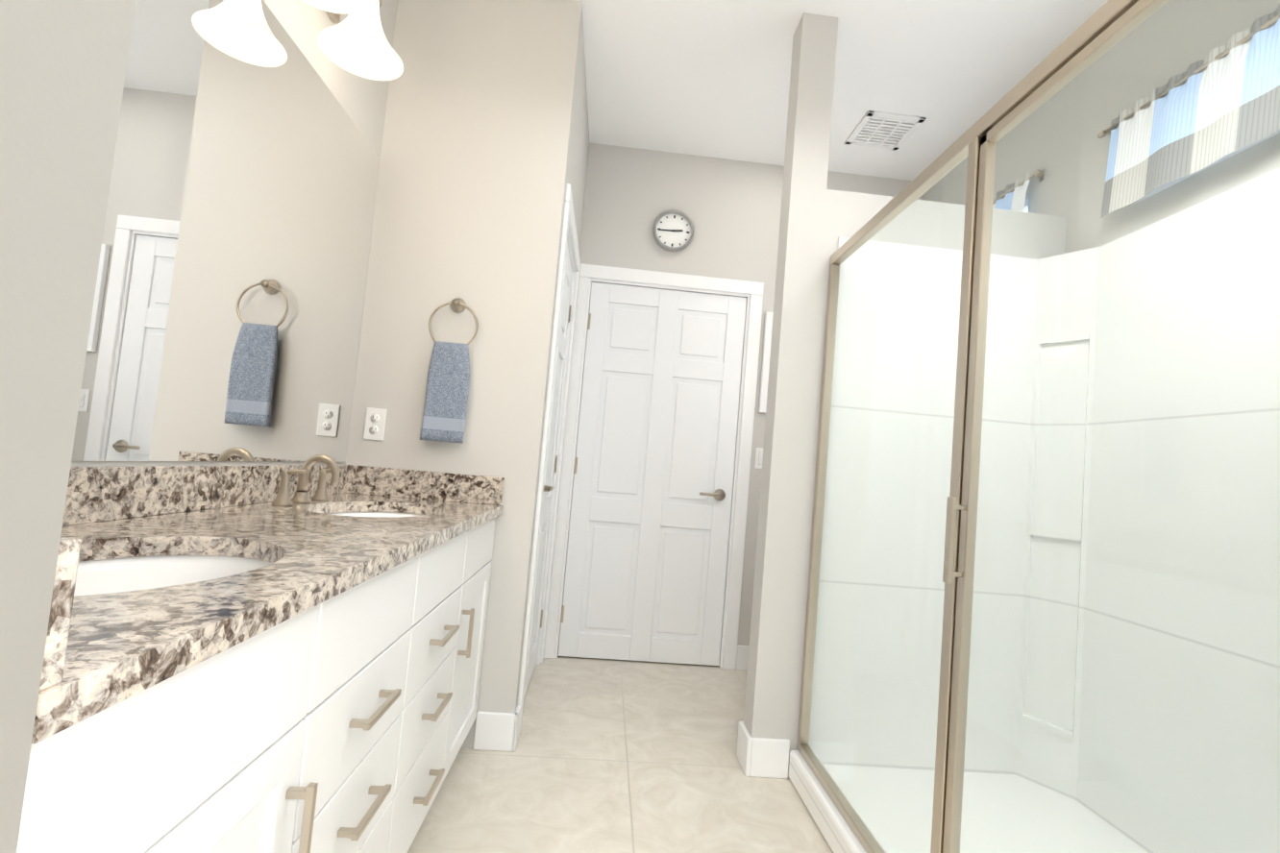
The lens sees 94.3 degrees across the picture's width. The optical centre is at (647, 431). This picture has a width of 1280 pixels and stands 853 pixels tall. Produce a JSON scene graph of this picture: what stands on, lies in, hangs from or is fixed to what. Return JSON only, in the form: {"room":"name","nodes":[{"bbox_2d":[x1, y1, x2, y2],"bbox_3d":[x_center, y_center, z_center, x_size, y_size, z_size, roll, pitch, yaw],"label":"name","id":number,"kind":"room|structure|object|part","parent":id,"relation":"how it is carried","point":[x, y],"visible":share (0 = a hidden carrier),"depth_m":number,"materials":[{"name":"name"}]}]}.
{"room":"bathroom","nodes":[
{"label":"bathroom","id":0,"kind":"room"},
{"bbox_2d":[0,0,135,852],"bbox_3d":[-1.132,-0.433,0.304,1.570,2.800,0.136,5,-3,-4],"label":"wall","id":1,"kind":"structure","parent":0,"point":[62,67],"depth_m":0.38,"materials":[{"name":"grey paint"}]},
{"bbox_2d":[38,531,93,692],"bbox_3d":[-0.672,0.101,0.389,0.544,0.100,0.020,5,-3,-4],"label":"backsplash","id":2,"kind":"structure","parent":1,"relation":"attached to","point":[73,556],"depth_m":0.41,"materials":[{"name":"beige stone"}]},
{"bbox_2d":[70,0,397,467],"bbox_3d":[-1.034,-0.369,1.266,0.100,2.800,1.774,5,-3,-4],"label":"wall","id":3,"kind":"structure","parent":0,"point":[361,101],"depth_m":1.80,"materials":[{"name":"grey paint"}]},
{"bbox_2d":[62,465,350,523],"bbox_3d":[-1.013,0.122,1.241,0.020,0.100,1.768,5,-3,-4],"label":"backsplash","id":4,"kind":"structure","parent":3,"relation":"attached to","point":[99,492],"depth_m":1.21,"materials":[{"name":"beige stone"}]},
{"bbox_2d":[71,0,380,462],"bbox_3d":[-0.970,-0.495,1.276,0.005,1.118,1.745,5,-3,-4],"label":"mirror","id":5,"kind":"object","parent":3,"relation":"attached to","point":[228,303],"visible":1,"depth_m":1.38,"materials":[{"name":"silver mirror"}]},
{"bbox_2d":[300,0,403,80],"bbox_3d":[-0.773,-1.190,1.244,0.271,0.275,1.080,5,-3,-4],"label":"sconce","id":6,"kind":"object","parent":3,"relation":"attached to","point":[355,41],"visible":1,"depth_m":1.65,"materials":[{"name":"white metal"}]},
{"bbox_2d":[345,0,582,748],"bbox_3d":[-0.761,-0.290,2.221,0.780,2.800,0.100,5,-3,-4],"label":"wall","id":7,"kind":"structure","parent":0,"point":[474,167],"depth_m":2.20,"materials":[{"name":"grey paint"}]},
{"bbox_2d":[363,407,386,441],"bbox_3d":[-0.982,-0.027,2.137,0.070,0.115,0.008,5,-3,-4],"label":"outlet","id":8,"kind":"object","parent":7,"relation":"attached to","point":[375,424],"visible":1,"depth_m":2.13,"materials":[{"name":"white plastic"}]},
{"bbox_2d":[346,466,504,504],"bbox_3d":[-0.794,0.192,2.130,0.544,0.100,0.020,5,-3,-4],"label":"backsplash","id":9,"kind":"structure","parent":7,"relation":"attached to","point":[383,481],"depth_m":2.12,"materials":[{"name":"beige stone"}]},
{"bbox_2d":[419,297,478,443],"bbox_3d":[-0.713,-0.228,2.143,0.177,0.530,0.055,5,-3,-4],"label":"towel ring","id":10,"kind":"object","parent":7,"relation":"attached to","point":[446,401],"visible":1,"depth_m":2.11,"materials":[{"name":"blue fabric"}]},
{"bbox_2d":[419,341,470,443],"bbox_3d":[-0.718,-0.141,2.126,0.151,0.356,0.031,5,-3,-4],"label":"towel","id":11,"kind":"object","parent":10,"relation":"hanging from","point":[447,391],"depth_m":2.11,"materials":[{"name":"blue fabric"}]},
{"bbox_2d":[567,21,589,242],"bbox_3d":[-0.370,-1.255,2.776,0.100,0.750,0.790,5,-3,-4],"label":"wall","id":12,"kind":"structure","parent":0,"point":[578,156],"depth_m":2.70,"materials":[{"name":"grey paint"}]},
{"bbox_2d":[575,135,589,271],"bbox_3d":[-0.487,-0.213,3.155,0.100,2.800,0.090,5,-3,-4],"label":"wall","id":13,"kind":"structure","parent":0,"point":[583,193],"depth_m":3.22,"materials":[{"name":"grey paint"}]},
{"bbox_2d":[523,243,572,698],"bbox_3d":[-0.442,0.149,2.703,0.093,2.019,0.758,5,-3,-4],"label":"hall door","id":14,"kind":"structure","parent":13,"relation":"in","point":[549,486],"depth_m":2.84,"materials":[{"name":"white paint"}]},
{"bbox_2d":[407,656,832,852],"bbox_3d":[0.040,1.116,0.532,4.200,0.060,5.550,5,-3,-4],"label":"floor","id":15,"kind":"structure","parent":0,"point":[616,756],"depth_m":1.97,"materials":[{"name":"tile"}]},
{"bbox_2d":[16,512,502,852],"bbox_3d":[-0.776,0.642,1.231,0.582,0.828,1.768,5,-3,-4],"label":"bathroom vanity","id":16,"kind":"object","parent":15,"relation":"on","point":[262,658],"depth_m":0.78,"materials":[{"name":"white wood"}]},
{"bbox_2d":[34,492,503,723],"bbox_3d":[-0.746,0.211,1.255,0.568,0.032,1.768,5,-3,-4],"label":"countertop","id":17,"kind":"structure","parent":16,"relation":"on","point":[117,647],"depth_m":0.82,"materials":[{"name":"beige stone"}]},
{"bbox_2d":[81,539,300,608],"bbox_3d":[-0.713,0.273,0.795,0.388,0.163,0.520,5,-3,-4],"label":"sink","id":18,"kind":"object","parent":17,"relation":"in","point":[123,571],"depth_m":0.98,"materials":[{"name":"white ceramic"}]},
{"bbox_2d":[266,454,346,504],"bbox_3d":[-0.941,0.134,1.687,0.123,0.140,0.258,5,-3,-4],"label":"faucet","id":19,"kind":"object","parent":17,"relation":"on","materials":[{"name":"gold metal"}]},
{"bbox_2d":[308,504,443,519],"bbox_3d":[-0.775,0.320,1.688,0.388,0.163,0.520,5,-3,-4],"label":"sink","id":20,"kind":"object","parent":17,"relation":"in","point":[343,509],"depth_m":1.88,"materials":[{"name":"white ceramic"}]},
{"bbox_2d":[787,0,1279,852],"bbox_3d":[1.104,0.242,1.339,0.956,1.950,1.674,5,-3,-4],"label":"shower","id":21,"kind":"object","parent":15,"relation":"on","point":[1044,594],"visible":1,"depth_m":1.84,"materials":[{"name":"plastic"}]},
{"bbox_2d":[589,144,761,281],"bbox_3d":[0.154,-1.178,3.345,0.910,0.750,0.100,5,-3,-4],"label":"wall","id":22,"kind":"structure","parent":0,"point":[640,191],"depth_m":3.30,"materials":[{"name":"grey paint"}]},
{"bbox_2d":[652,209,693,251],"bbox_3d":[0.143,-1.108,3.272,0.228,0.228,0.036,5,-3,-4],"label":"clock","id":23,"kind":"object","parent":22,"relation":"attached to","point":[673,230],"visible":0.98,"depth_m":3.27,"materials":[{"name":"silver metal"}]},
{"bbox_2d":[579,143,923,645],"bbox_3d":[0.511,-0.120,3.315,2.120,2.800,0.100,5,-3,-4],"label":"wall","id":24,"kind":"structure","parent":0,"point":[768,224],"depth_m":3.31,"materials":[{"name":"grey paint"}]},
{"bbox_2d":[517,183,763,739],"bbox_3d":[0.024,0.153,2.795,1.132,2.115,1.040,5,-3,-4],"label":"door frame","id":25,"kind":"structure","parent":24,"relation":"attached to","point":[754,290],"depth_m":3.19,"materials":[{"name":"white paint"}]},
{"bbox_2d":[557,282,746,665],"bbox_3d":[0.034,0.219,3.215,0.878,2.019,0.093,5,-3,-4],"label":"door","id":26,"kind":"structure","parent":24,"relation":"in","point":[647,556],"depth_m":3.23,"materials":[{"name":"white paint"}]},
{"bbox_3d":[0.017,0.216,3.197,0.841,1.669,0.059,5,-3,-4],"label":"far door hardware","id":27,"kind":"part","parent":26,"relation":"part of","materials":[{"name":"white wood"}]},
{"bbox_2d":[735,645,749,670],"bbox_3d":[0.896,1.249,3.211,0.848,0.130,0.016,5,-3,-4],"label":"baseboard","id":28,"kind":"structure","parent":24,"relation":"attached to","point":[742,657],"depth_m":3.18,"materials":[{"name":"white paint"}]},
{"bbox_2d":[754,447,763,468],"bbox_3d":[0.624,0.148,3.252,0.070,0.115,0.012,5,-3,-4],"label":"light switch","id":29,"kind":"object","parent":24,"relation":"attached to","point":[758,457],"visible":0.5,"depth_m":3.25,"materials":[{"name":"white plastic"}]},
{"bbox_2d":[758,311,773,413],"bbox_3d":[0.856,-0.364,3.286,0.450,0.560,0.030,5,-3,-4],"label":"picture frame","id":30,"kind":"object","parent":24,"relation":"attached to","point":[765,369],"visible":0.06,"depth_m":3.26,"materials":[{"name":"white paint"}]},
{"bbox_2d":[575,0,1107,180],"bbox_3d":[0.280,-1.739,0.698,4.200,0.080,5.550,5,-3,-4],"label":"ceiling","id":31,"kind":"structure","parent":0,"point":[707,78],"depth_m":2.54,"materials":[{"name":"white paint"}]},
{"bbox_2d":[844,110,925,149],"bbox_3d":[1.168,-1.487,2.940,0.280,0.012,0.280,5,-3,-4],"label":"ceiling vent","id":32,"kind":"object","parent":31,"relation":"in","point":[883,122],"visible":0.96,"depth_m":2.92,"materials":[{"name":"white plastic"}]},
{"bbox_2d":[743,12,1066,777],"bbox_3d":[1.004,-0.140,2.256,1.080,2.800,0.120,5,-3,-4],"label":"wall","id":33,"kind":"structure","parent":0,"point":[770,676],"depth_m":2.19,"materials":[{"name":"grey paint"}]},
{"bbox_2d":[736,720,789,766],"bbox_3d":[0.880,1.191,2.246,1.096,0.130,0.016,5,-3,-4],"label":"baseboard","id":34,"kind":"structure","parent":33,"relation":"attached to","point":[756,757],"depth_m":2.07,"materials":[{"name":"white paint"}]},
{"bbox_2d":[922,0,1279,252],"bbox_3d":[1.615,-0.107,1.935,0.100,2.800,3.000,5,-3,-4],"label":"wall","id":35,"kind":"structure","parent":0,"point":[1190,41],"depth_m":2.11,"materials":[{"name":"grey paint"}]},
{"bbox_2d":[992,170,1043,212],"bbox_3d":[1.540,-0.886,2.774,0.077,0.355,0.768,5,-3,-4],"label":"valance","id":36,"kind":"object","parent":35,"relation":"attached to","point":[1019,195],"depth_m":2.52,"materials":[{"name":"fabric"}]},
{"bbox_2d":[1023,198,1028,212],"bbox_3d":[1.611,-0.848,2.767,0.070,0.270,0.540,5,-3,-4],"label":"window","id":37,"kind":"structure","parent":35,"relation":"in","point":[1024,209],"depth_m":2.55,"materials":[{"name":"white paint"}]},
{"bbox_2d":[1097,3,1279,218],"bbox_3d":[1.611,-0.922,1.717,0.077,0.355,0.768,5,-3,-4],"label":"curtain valance","id":38,"kind":"object","parent":35,"relation":"attached to","point":[1192,160],"depth_m":1.72,"materials":[{"name":"fabric"}]},
{"bbox_2d":[1131,129,1279,205],"bbox_3d":[1.683,-0.902,1.731,0.070,0.270,0.540,5,-3,-4],"label":"shower window","id":39,"kind":"structure","parent":35,"relation":"attached to","point":[1156,190],"depth_m":1.76,"materials":[{"name":"white paint"}]}
]}

